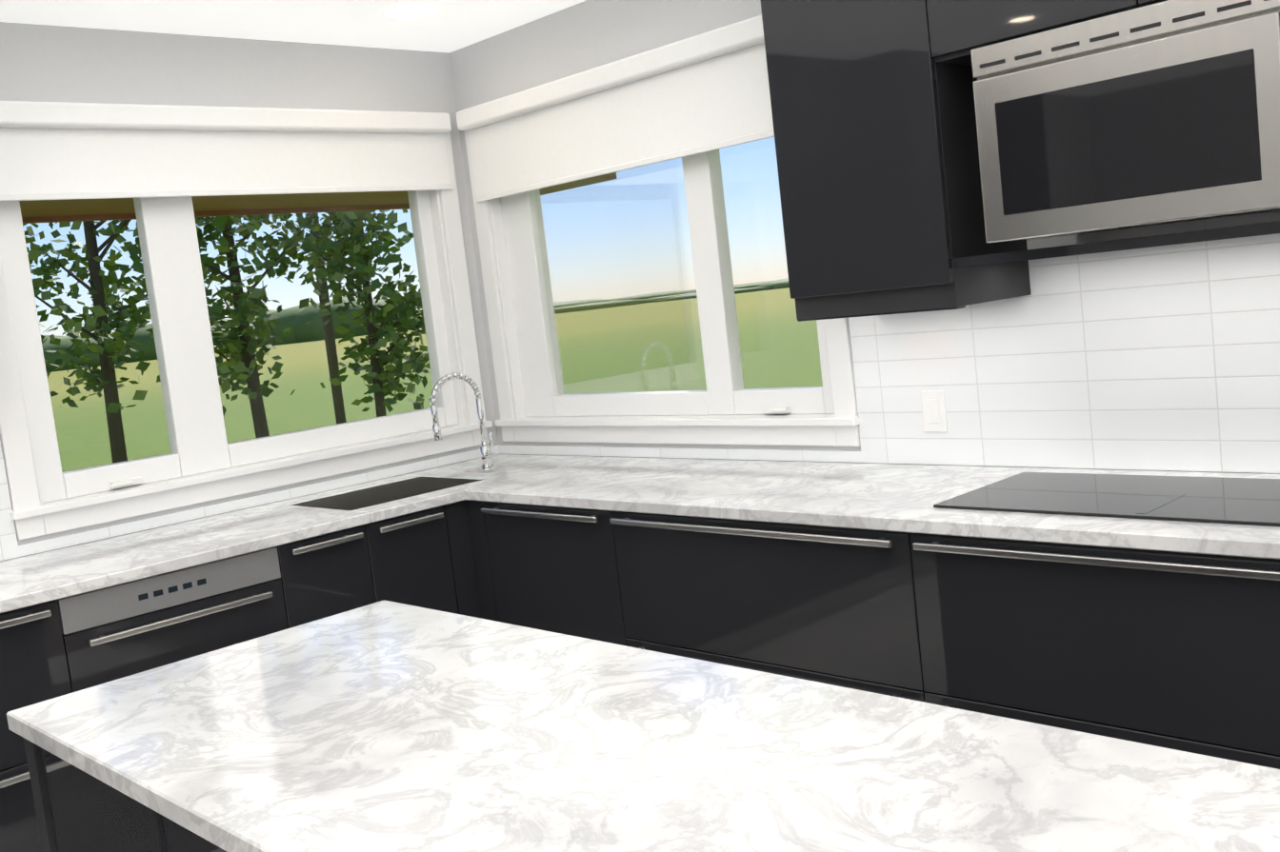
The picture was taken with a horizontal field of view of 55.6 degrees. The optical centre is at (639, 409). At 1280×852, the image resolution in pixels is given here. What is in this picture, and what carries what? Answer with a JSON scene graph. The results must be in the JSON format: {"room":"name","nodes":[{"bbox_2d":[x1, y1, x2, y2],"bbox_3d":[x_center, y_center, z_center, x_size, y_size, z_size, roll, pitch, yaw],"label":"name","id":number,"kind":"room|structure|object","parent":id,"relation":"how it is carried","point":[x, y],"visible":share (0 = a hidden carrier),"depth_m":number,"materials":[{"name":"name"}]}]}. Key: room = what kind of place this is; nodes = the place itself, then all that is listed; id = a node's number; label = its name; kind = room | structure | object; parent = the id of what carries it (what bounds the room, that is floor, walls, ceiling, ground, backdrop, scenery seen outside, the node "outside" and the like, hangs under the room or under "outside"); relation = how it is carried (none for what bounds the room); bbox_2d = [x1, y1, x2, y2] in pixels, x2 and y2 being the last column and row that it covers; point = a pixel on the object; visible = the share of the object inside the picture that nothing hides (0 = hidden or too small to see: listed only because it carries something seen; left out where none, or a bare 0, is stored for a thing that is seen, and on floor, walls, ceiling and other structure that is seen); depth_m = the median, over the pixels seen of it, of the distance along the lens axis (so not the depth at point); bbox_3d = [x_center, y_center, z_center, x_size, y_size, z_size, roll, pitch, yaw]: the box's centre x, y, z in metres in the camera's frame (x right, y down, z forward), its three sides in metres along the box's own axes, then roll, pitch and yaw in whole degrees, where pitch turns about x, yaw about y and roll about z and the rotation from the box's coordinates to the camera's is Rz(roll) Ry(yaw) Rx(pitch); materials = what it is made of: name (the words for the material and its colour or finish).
{"room":"kitchen","nodes":[
{"label":"kitchen","id":0,"kind":"room"},
{"bbox_2d":[0,21,498,561],"bbox_3d":[-2.787,0.334,2.719,6.350,2.530,0.150,-12,7,-43],"label":"wall","id":1,"kind":"structure","parent":0,"point":[76,64],"depth_m":4.02,"materials":[{"name":"paint"}]},
{"bbox_2d":[0,127,492,540],"bbox_3d":[-1.313,-0.355,4.117,1.740,1.240,0.180,-12,7,-43],"label":"window","id":2,"kind":"structure","parent":1,"relation":"in","point":[204,461],"depth_m":3.95,"materials":[{"name":"clear glass"}]},
{"bbox_2d":[0,100,451,201],"bbox_3d":[-1.312,-0.849,3.990,1.690,0.280,0.056,-12,7,-43],"label":"window shade","id":3,"kind":"object","parent":2,"relation":"attached to","point":[63,150],"visible":1,"depth_m":3.92,"materials":[{"name":"fabric"}]},
{"bbox_2d":[0,440,499,561],"bbox_3d":[-1.603,0.149,3.755,2.828,0.474,0.008,-12,7,-43],"label":"tile backsplash","id":4,"kind":"structure","parent":1,"relation":"attached to","point":[10,549],"depth_m":3.88,"materials":[{"name":"white tile"}]},
{"bbox_2d":[19,183,591,223],"bbox_3d":[-2.908,-0.596,3.229,7.150,0.220,0.728,-12,7,-43],"label":"soffit","id":5,"kind":"structure","parent":1,"relation":"attached to","point":[33,213],"depth_m":4.72,"materials":[{"name":"brown wood"}]},
{"bbox_2d":[0,0,586,52],"bbox_3d":[1.080,-1.231,0.463,9.500,0.120,8.800,-12,7,-43],"label":"ceiling","id":6,"kind":"structure","parent":0,"point":[450,26],"depth_m":3.89,"materials":[{"name":"paint"}]},
{"bbox_2d":[384,4,438,19],"bbox_3d":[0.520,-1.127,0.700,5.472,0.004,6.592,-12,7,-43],"label":"recessed light","id":7,"kind":"object","parent":6,"relation":"in","point":[412,10],"visible":1,"depth_m":3.94,"materials":[{"name":"white"}]},
{"bbox_2d":[449,0,1279,474],"bbox_3d":[0.765,-0.139,3.455,0.150,2.530,3.734,-12,7,-43],"label":"wall","id":8,"kind":"structure","parent":0,"point":[581,36],"depth_m":4.15,"materials":[{"name":"paint"}]},
{"bbox_2d":[565,172,617,183],"bbox_3d":[0.828,-1.824,3.724,0.798,1.678,3.730,-12,7,-43],"label":"soffit","id":9,"kind":"structure","parent":8,"relation":"attached to","point":[610,175],"depth_m":5.40,"materials":[{"name":"brown wood"}]},
{"bbox_2d":[464,42,860,446],"bbox_3d":[0.027,-0.506,4.103,0.180,1.240,1.695,-12,7,-43],"label":"window","id":10,"kind":"structure","parent":8,"relation":"in","point":[726,408],"depth_m":4.16,"materials":[{"name":"clear glass"}]},
{"bbox_2d":[456,14,774,202],"bbox_3d":[-0.084,-0.957,3.981,0.056,0.340,1.645,-12,7,-43],"label":"window shade","id":11,"kind":"object","parent":10,"relation":"attached to","point":[718,101],"visible":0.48,"depth_m":3.95,"materials":[{"name":"fabric"}]},
{"bbox_2d":[495,211,1279,473],"bbox_3d":[0.707,-0.133,3.400,0.008,0.579,3.732,-12,7,-43],"label":"tile backsplash","id":12,"kind":"structure","parent":8,"relation":"attached to","point":[1158,358],"depth_m":2.98,"materials":[{"name":"white tile"}]},
{"bbox_2d":[920,390,947,432],"bbox_3d":[0.804,0.006,3.319,0.007,0.115,0.072,-12,7,-43],"label":"outlet","id":13,"kind":"object","parent":12,"relation":"attached to","point":[933,407],"visible":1,"depth_m":3.30,"materials":[{"name":"white plastic"}]},
{"bbox_2d":[760,0,1038,321],"bbox_3d":[0.630,-0.806,3.061,0.372,1.102,0.475,-12,7,-43],"label":"upper cabinet","id":14,"kind":"object","parent":8,"relation":"attached to","point":[875,137],"depth_m":2.92,"materials":[{"name":"black wood"}]},
{"bbox_2d":[927,0,1140,68],"bbox_3d":[0.928,-1.088,2.693,0.372,0.542,0.475,-12,7,-43],"label":"upper cabinet","id":15,"kind":"object","parent":8,"relation":"attached to","point":[958,27],"depth_m":2.64,"materials":[{"name":"black wood"}]},
{"bbox_2d":[970,0,1279,243],"bbox_3d":[1.144,-0.606,2.517,0.440,0.420,0.760,-12,7,-43],"label":"microwave","id":16,"kind":"object","parent":15,"relation":"attached to","point":[1167,111],"visible":1,"depth_m":2.40,"materials":[{"name":"silver metal"}]},
{"bbox_2d":[1140,0,1166,6],"bbox_3d":[1.260,-1.093,2.349,0.372,0.542,0.480,-12,7,-43],"label":"upper cabinet","id":17,"kind":"object","parent":8,"relation":"attached to","point":[1143,2],"depth_m":2.41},
{"bbox_3d":[-1.303,1.545,1.333,6.200,0.060,3.880,-12,7,-43],"label":"floor","id":18,"kind":"structure","parent":0,"visible":0},
{"bbox_2d":[0,600,68,851],"bbox_3d":[-1.969,0.988,2.965,0.979,0.886,0.612,-12,7,-43],"label":"base cabinet","id":19,"kind":"object","parent":18,"relation":"on","point":[31,666],"depth_m":2.98,"materials":[{"name":"laminate"}]},
{"bbox_2d":[0,480,457,613],"bbox_3d":[-1.572,0.523,3.340,2.196,0.193,0.633,-12,7,-43],"label":"countertop","id":20,"kind":"structure","parent":19,"relation":"on","point":[48,576],"depth_m":3.51,"materials":[{"name":"stone"}]},
{"bbox_2d":[23,741,212,851],"bbox_3d":[-0.049,0.902,1.568,0.687,0.887,1.907,-12,7,-43],"label":"kitchen island","id":21,"kind":"object","parent":18,"relation":"on","point":[73,814],"depth_m":1.82,"materials":[{"name":"laminate"}]},
{"bbox_2d":[6,600,1279,851],"bbox_3d":[-0.101,0.446,1.527,0.720,0.032,1.939,-12,7,-43],"label":"island countertop","id":22,"kind":"structure","parent":21,"relation":"on","point":[383,726],"depth_m":1.49,"materials":[{"name":"white stone"}]},
{"bbox_2d":[53,546,285,694],"bbox_3d":[-1.408,0.873,3.508,0.600,0.886,0.612,-12,7,-43],"label":"dishwasher","id":23,"kind":"object","parent":18,"relation":"on","point":[66,646],"depth_m":3.23,"materials":[{"name":"metal"}]},
{"bbox_2d":[274,522,380,629],"bbox_3d":[-1.092,0.808,3.814,0.289,0.886,0.612,-12,7,-43],"label":"base cabinet","id":24,"kind":"object","parent":18,"relation":"on","point":[333,573],"depth_m":3.56,"materials":[{"name":"laminate"}]},
{"bbox_2d":[377,549,457,614],"bbox_3d":[-0.878,0.858,4.020,0.297,0.700,0.612,-12,7,-43],"label":"base cabinet","id":25,"kind":"object","parent":18,"relation":"on","point":[411,579],"depth_m":3.78,"materials":[{"name":"laminate"}]},
{"bbox_2d":[373,530,482,619],"bbox_3d":[-0.680,0.818,4.212,0.261,0.700,0.612,-12,7,-43],"label":"base cabinet","id":26,"kind":"object","parent":18,"relation":"on","point":[459,548],"depth_m":3.88,"materials":[{"name":"laminate"}]},
{"bbox_2d":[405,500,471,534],"bbox_3d":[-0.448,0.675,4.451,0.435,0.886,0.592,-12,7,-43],"label":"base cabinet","id":27,"kind":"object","parent":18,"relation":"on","point":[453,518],"depth_m":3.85,"materials":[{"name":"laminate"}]},
{"bbox_2d":[467,500,627,646],"bbox_3d":[-0.053,0.680,3.916,0.612,0.886,0.683,-12,7,-43],"label":"base cabinet","id":28,"kind":"object","parent":18,"relation":"on","point":[542,568],"depth_m":3.66,"materials":[{"name":"laminate"}]},
{"bbox_2d":[608,510,924,702],"bbox_3d":[0.525,0.672,3.316,0.612,0.886,0.983,-12,7,-43],"label":"base cabinet","id":29,"kind":"object","parent":18,"relation":"on","point":[825,605],"depth_m":3.02,"materials":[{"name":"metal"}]},
{"bbox_2d":[909,532,1279,769],"bbox_3d":[1.204,0.661,2.612,0.612,0.886,0.973,-12,7,-43],"label":"base cabinet","id":30,"kind":"object","parent":18,"relation":"on","point":[1175,650],"depth_m":2.41,"materials":[{"name":"laminate"}]},
{"bbox_2d":[376,454,1279,559],"bbox_3d":[0.518,0.298,3.210,0.660,0.193,3.728,-12,7,-43],"label":"countertop","id":31,"kind":"structure","parent":30,"relation":"on","point":[896,497],"depth_m":3.14,"materials":[{"name":"stone"}]},
{"bbox_2d":[430,373,495,472],"bbox_3d":[-0.608,0.051,4.205,0.221,0.360,0.087,-12,7,-43],"label":"faucet","id":32,"kind":"object","parent":31,"relation":"on","point":[486,452],"visible":1,"depth_m":4.24,"materials":[{"name":"silver metal"}]},
{"bbox_2d":[933,472,1279,526],"bbox_3d":[1.153,0.185,2.562,0.420,0.006,0.970,-12,7,-43],"label":"cooktop","id":33,"kind":"object","parent":31,"relation":"in","point":[1247,501],"visible":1,"depth_m":2.62,"materials":[{"name":"black glass"}]},
{"label":"outside","id":34,"kind":"structure","parent":0,"visible":0},
{"bbox_2d":[47,280,822,472],"bbox_3d":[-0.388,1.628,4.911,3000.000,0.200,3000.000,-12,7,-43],"label":"ground","id":35,"kind":"structure","parent":34,"point":[94,416],"depth_m":38.33,"materials":[{"name":"green plant"}]},
{"bbox_2d":[22,220,245,463],"bbox_3d":[-5.758,-2.900,12.800,3.370,8.492,3.664,-12,7,-43],"label":"tree","id":36,"kind":"object","parent":35,"relation":"on","point":[101,299],"depth_m":13.10,"materials":[{"name":"green plant"}]},
{"bbox_2d":[92,211,372,438],"bbox_3d":[-4.774,-2.863,13.203,2.879,8.123,3.134,-12,7,-43],"label":"tree","id":37,"kind":"object","parent":35,"relation":"on","point":[242,370],"depth_m":12.97,"materials":[{"name":"green plant"}]},
{"bbox_2d":[307,212,346,424],"bbox_3d":[-5.700,-3.927,20.851,0.180,9.000,0.180,-12,7,-43],"label":"trunk","id":38,"kind":"object","parent":35,"relation":"on","point":[330,350],"depth_m":21.06,"materials":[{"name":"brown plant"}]},
{"bbox_2d":[266,209,430,417],"bbox_3d":[-3.241,-2.385,14.343,2.269,6.618,2.474,-12,7,-43],"label":"tree","id":39,"kind":"object","parent":35,"relation":"on","point":[361,254],"depth_m":14.13,"materials":[{"name":"green plant"}]},
{"bbox_2d":[41,278,789,372],"bbox_3d":[27.185,-19.903,176.237,344.595,13.809,397.299,-12,7,-43],"label":"tree line","id":40,"kind":"object","parent":35,"relation":"on","point":[296,334],"depth_m":241.88,"materials":[{"name":"green plant"}]}
]}

